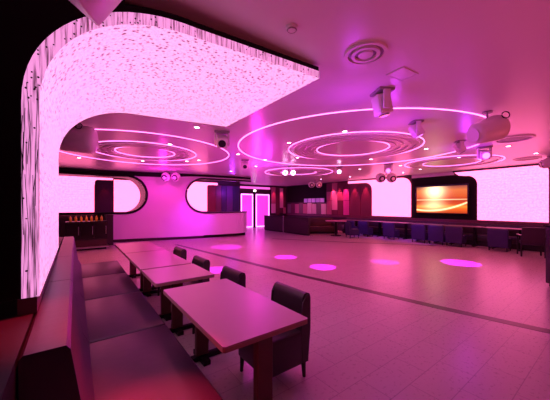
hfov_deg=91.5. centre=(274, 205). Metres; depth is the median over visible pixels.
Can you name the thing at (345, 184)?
panel
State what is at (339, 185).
panel
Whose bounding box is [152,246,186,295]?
dining chair
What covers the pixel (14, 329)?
wall
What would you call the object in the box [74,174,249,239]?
wall
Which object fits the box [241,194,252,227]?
light
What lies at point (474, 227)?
table
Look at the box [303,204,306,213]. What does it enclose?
panel
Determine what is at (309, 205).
panel
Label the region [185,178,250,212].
trim
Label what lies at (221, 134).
head
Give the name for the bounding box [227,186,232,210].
board
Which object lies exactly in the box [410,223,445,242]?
table
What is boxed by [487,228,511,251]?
chair
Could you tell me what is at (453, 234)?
chair
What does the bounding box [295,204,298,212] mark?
panel
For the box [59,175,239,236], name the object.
wall
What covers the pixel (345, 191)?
panel
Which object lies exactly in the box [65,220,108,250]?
bar cabinet
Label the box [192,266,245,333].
dining chair
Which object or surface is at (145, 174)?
trim
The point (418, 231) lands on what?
chair
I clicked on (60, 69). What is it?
light canopy
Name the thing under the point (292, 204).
panel
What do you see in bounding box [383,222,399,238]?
chair
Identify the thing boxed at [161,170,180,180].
globe lamp
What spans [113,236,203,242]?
baseboard
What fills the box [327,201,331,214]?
panel
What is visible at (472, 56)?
ceiling
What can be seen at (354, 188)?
panel
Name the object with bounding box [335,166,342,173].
spotlight
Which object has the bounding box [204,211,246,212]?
countertop
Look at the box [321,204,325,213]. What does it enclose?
panel
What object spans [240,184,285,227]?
wall
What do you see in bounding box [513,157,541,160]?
ceiling vent
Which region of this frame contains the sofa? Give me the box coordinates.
[310,218,337,233]
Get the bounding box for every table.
[115,241,164,291]
[125,250,190,320]
[142,264,213,335]
[163,279,306,399]
[325,220,345,235]
[342,219,361,232]
[362,220,386,236]
[384,222,409,238]
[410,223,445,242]
[443,225,484,246]
[483,227,523,250]
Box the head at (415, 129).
[408,120,424,137]
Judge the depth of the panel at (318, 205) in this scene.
18.34 m
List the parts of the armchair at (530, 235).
leg, seat, backrest, leg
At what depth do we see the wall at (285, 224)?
15.46 m
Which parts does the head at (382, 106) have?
yoke arm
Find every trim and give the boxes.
[59,167,250,178]
[59,171,147,214]
[59,174,146,212]
[104,214,112,244]
[176,244,549,333]
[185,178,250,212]
[286,213,549,225]
[286,239,481,247]
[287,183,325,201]
[347,175,411,181]
[412,171,453,177]
[412,176,476,219]
[453,163,537,172]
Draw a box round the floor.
[77,227,549,399]
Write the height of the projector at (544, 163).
0.432 m
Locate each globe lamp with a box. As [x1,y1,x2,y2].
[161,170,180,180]
[282,166,295,175]
[308,181,321,187]
[376,173,396,182]
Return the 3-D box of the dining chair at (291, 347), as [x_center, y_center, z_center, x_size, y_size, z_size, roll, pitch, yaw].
[-0.010,1.208,2.563,0.520,0.786,0.490,0,0,-37]
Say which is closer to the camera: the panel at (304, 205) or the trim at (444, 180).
the trim at (444, 180)
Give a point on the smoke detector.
(291, 28)
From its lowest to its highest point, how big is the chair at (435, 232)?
0.786 m
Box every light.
[60,129,228,164]
[238,108,485,165]
[240,186,269,189]
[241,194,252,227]
[256,194,268,226]
[265,168,331,175]
[404,155,504,168]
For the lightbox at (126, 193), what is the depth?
12.97 m
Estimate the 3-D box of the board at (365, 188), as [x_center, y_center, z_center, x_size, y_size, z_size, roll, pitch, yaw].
[5.226,-0.330,15.360,0.049,1.880,0.730,0,0,-37]
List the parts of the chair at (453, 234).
seat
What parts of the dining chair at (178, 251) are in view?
backrest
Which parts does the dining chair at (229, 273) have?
leg, backrest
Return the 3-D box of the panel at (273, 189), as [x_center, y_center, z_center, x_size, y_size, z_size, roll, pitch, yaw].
[-0.114,-0.775,20.470,0.384,1.234,0.048,0,0,-37]
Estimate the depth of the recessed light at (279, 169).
11.69 m
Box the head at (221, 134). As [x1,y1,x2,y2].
[214,130,229,147]
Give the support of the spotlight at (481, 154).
hanging from the ceiling
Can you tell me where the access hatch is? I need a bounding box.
[386,66,418,81]
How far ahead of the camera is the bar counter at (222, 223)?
13.65 m
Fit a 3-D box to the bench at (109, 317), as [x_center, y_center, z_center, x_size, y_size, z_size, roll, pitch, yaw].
[-1.787,1.097,2.840,0.888,1.005,1.242,0,0,-37]
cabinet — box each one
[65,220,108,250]
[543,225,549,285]
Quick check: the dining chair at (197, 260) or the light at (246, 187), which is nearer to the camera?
the dining chair at (197, 260)
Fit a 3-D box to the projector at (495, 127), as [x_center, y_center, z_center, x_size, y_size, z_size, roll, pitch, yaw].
[3.402,-1.242,4.304,0.569,0.516,0.410,0,0,-4]
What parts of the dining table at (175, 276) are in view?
post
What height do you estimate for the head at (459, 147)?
0.293 m
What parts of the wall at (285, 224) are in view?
rail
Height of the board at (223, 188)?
1.880 m
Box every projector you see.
[60,123,98,153]
[467,110,510,143]
[538,156,549,167]
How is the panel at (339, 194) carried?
attached to the wall at (409, 178)
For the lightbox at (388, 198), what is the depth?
14.05 m
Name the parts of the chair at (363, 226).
backrest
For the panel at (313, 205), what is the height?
0.704 m
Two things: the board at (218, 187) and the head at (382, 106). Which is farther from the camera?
the board at (218, 187)
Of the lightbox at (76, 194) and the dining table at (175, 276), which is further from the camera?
the lightbox at (76, 194)
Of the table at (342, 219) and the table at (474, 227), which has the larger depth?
the table at (342, 219)
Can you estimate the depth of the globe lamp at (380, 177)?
10.62 m
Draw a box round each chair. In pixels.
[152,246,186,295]
[183,255,209,285]
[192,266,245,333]
[238,281,310,376]
[345,222,358,237]
[346,220,357,235]
[358,221,372,236]
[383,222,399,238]
[411,224,428,242]
[428,225,445,244]
[445,226,466,246]
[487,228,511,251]
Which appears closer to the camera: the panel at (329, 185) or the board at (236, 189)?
the board at (236, 189)
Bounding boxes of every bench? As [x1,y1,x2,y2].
[18,279,222,399]
[48,256,164,342]
[57,244,139,300]
[61,236,125,277]
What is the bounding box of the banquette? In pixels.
[342,218,545,251]
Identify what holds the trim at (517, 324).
on the floor
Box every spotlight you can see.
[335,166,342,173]
[384,163,392,172]
[476,146,492,159]
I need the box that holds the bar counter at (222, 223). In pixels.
[204,211,246,237]
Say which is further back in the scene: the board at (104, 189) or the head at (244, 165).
the board at (104, 189)
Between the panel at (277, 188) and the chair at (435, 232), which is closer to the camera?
the chair at (435, 232)
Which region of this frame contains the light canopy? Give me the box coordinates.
[0,0,318,315]
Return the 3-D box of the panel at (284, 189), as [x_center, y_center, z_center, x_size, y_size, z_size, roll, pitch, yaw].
[0.759,-0.625,21.121,0.264,1.534,0.048,0,0,-37]
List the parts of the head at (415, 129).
yoke arm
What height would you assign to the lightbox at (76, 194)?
1.680 m
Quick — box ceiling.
[59,0,549,185]
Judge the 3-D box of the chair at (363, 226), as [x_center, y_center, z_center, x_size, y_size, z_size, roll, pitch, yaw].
[4.678,1.208,13.847,0.520,0.786,0.564,0,0,-37]
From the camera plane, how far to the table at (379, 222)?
13.83 m
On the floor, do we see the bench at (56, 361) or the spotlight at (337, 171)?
the bench at (56, 361)
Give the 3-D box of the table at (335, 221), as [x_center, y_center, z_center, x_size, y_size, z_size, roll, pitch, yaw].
[3.229,1.200,14.200,1.100,0.800,1.100,0,0,-37]
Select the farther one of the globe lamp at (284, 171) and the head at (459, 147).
the globe lamp at (284, 171)
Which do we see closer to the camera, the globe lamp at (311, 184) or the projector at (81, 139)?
the projector at (81, 139)
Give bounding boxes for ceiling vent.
[345,40,387,65]
[493,134,535,142]
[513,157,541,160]
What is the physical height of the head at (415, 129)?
0.293 m
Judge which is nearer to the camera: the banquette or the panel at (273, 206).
the banquette
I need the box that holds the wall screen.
[415,183,469,214]
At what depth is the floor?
3.90 m
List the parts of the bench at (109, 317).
backrest, seat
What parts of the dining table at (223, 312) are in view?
post, post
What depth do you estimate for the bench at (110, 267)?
4.79 m
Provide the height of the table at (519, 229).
0.770 m
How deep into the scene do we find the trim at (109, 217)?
10.78 m
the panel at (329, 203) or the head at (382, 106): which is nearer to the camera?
the head at (382, 106)
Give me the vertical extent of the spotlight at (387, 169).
0.334 m
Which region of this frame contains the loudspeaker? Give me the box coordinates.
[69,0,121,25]
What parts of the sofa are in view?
backrest, seat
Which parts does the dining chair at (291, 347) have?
leg, seat, backrest, leg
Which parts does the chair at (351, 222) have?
backrest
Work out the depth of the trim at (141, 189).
12.55 m
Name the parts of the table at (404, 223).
post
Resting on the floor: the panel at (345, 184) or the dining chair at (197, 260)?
the dining chair at (197, 260)
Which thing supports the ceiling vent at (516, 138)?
in the ceiling
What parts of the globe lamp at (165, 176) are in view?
globe, globe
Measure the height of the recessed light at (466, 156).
0.030 m
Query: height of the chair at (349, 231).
0.786 m
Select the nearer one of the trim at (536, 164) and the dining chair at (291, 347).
the dining chair at (291, 347)
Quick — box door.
[241,193,268,227]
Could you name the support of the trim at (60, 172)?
attached to the wall at (166, 212)
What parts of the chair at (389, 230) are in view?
backrest, seat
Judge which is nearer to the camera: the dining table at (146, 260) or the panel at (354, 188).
the dining table at (146, 260)
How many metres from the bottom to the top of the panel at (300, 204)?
0.764 m
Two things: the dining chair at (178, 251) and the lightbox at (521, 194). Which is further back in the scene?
the lightbox at (521, 194)
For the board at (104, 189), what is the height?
1.570 m
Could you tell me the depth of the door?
19.41 m
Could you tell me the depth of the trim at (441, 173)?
12.48 m
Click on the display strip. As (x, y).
(309, 199)
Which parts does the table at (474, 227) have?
post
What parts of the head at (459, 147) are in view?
yoke arm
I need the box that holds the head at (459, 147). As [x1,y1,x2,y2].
[453,140,466,153]
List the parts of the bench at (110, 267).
backrest, seat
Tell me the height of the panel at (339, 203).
0.884 m
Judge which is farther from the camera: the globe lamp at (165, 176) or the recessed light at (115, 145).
the globe lamp at (165, 176)
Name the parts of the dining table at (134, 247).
post, post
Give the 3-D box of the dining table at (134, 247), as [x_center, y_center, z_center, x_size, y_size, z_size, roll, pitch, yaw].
[-2.820,1.225,5.522,0.685,0.750,1.515,0,0,-37]
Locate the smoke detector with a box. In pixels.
[286,23,297,33]
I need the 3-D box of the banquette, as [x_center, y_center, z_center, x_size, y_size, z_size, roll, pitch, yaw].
[7.086,1.173,12.400,0.590,0.855,9.600,0,0,-37]
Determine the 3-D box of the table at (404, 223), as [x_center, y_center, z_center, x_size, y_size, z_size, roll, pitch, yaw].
[5.988,1.215,13.077,0.600,0.770,1.300,0,0,-37]
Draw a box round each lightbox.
[59,176,112,212]
[114,180,139,211]
[187,182,217,210]
[348,178,410,216]
[456,165,548,221]
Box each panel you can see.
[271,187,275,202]
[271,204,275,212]
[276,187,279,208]
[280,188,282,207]
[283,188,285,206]
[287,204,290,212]
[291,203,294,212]
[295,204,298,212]
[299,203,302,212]
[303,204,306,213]
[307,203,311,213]
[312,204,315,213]
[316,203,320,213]
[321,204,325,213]
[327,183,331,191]
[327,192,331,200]
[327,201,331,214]
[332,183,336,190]
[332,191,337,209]
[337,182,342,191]
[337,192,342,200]
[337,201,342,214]
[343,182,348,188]
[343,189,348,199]
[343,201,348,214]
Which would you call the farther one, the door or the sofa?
the door
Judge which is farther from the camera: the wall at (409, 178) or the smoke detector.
the wall at (409, 178)
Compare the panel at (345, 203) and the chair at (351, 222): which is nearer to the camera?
the chair at (351, 222)
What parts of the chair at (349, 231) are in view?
backrest, seat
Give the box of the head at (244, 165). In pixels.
[241,159,248,168]
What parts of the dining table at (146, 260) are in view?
post, post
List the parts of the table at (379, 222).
post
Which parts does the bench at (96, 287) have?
backrest, seat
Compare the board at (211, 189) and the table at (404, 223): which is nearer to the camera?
the table at (404, 223)
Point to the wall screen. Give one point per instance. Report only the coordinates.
(449, 199)
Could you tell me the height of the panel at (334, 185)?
0.484 m
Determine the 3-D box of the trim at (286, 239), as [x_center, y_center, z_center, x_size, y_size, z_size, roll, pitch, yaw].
[3.907,1.603,11.440,8.574,0.013,0.266,0,0,19]
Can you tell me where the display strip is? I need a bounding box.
[304,198,323,202]
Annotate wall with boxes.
[0,237,62,399]
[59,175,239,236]
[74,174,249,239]
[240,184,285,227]
[264,215,309,235]
[286,168,549,230]
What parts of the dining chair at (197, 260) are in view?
seat, backrest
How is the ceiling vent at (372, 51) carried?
in the ceiling
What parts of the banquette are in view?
seat, backrest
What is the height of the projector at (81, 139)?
0.525 m
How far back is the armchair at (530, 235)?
8.26 m
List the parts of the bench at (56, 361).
backrest, seat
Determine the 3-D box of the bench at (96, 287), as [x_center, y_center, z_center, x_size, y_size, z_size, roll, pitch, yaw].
[-2.535,1.097,3.842,0.888,1.005,1.242,0,0,-37]
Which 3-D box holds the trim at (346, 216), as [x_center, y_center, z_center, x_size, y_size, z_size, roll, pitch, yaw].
[6.117,0.680,14.109,0.120,0.120,17.300,0,0,-37]
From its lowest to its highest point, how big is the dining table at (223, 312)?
0.750 m
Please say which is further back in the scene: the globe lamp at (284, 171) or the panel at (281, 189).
the panel at (281, 189)
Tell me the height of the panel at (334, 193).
1.234 m
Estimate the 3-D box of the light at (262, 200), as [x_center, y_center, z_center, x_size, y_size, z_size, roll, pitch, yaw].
[-0.907,0.375,19.826,1.180,2.390,0.015,0,0,-37]
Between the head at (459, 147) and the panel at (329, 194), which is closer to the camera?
the head at (459, 147)
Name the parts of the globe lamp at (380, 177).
globe, globe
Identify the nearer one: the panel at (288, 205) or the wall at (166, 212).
the wall at (166, 212)
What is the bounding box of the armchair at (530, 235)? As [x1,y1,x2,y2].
[516,227,545,257]
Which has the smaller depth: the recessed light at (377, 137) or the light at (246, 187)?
the recessed light at (377, 137)
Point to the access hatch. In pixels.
(403, 73)
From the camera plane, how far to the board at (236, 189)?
16.50 m
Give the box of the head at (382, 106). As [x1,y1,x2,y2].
[370,86,394,117]
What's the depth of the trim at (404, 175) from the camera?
15.05 m
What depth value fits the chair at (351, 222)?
14.22 m
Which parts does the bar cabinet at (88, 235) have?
door, glass, door, door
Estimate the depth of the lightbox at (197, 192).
15.14 m
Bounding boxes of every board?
[95,180,113,211]
[207,185,215,211]
[216,185,220,211]
[221,186,226,210]
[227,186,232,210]
[233,186,239,210]
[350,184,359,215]
[360,183,371,215]

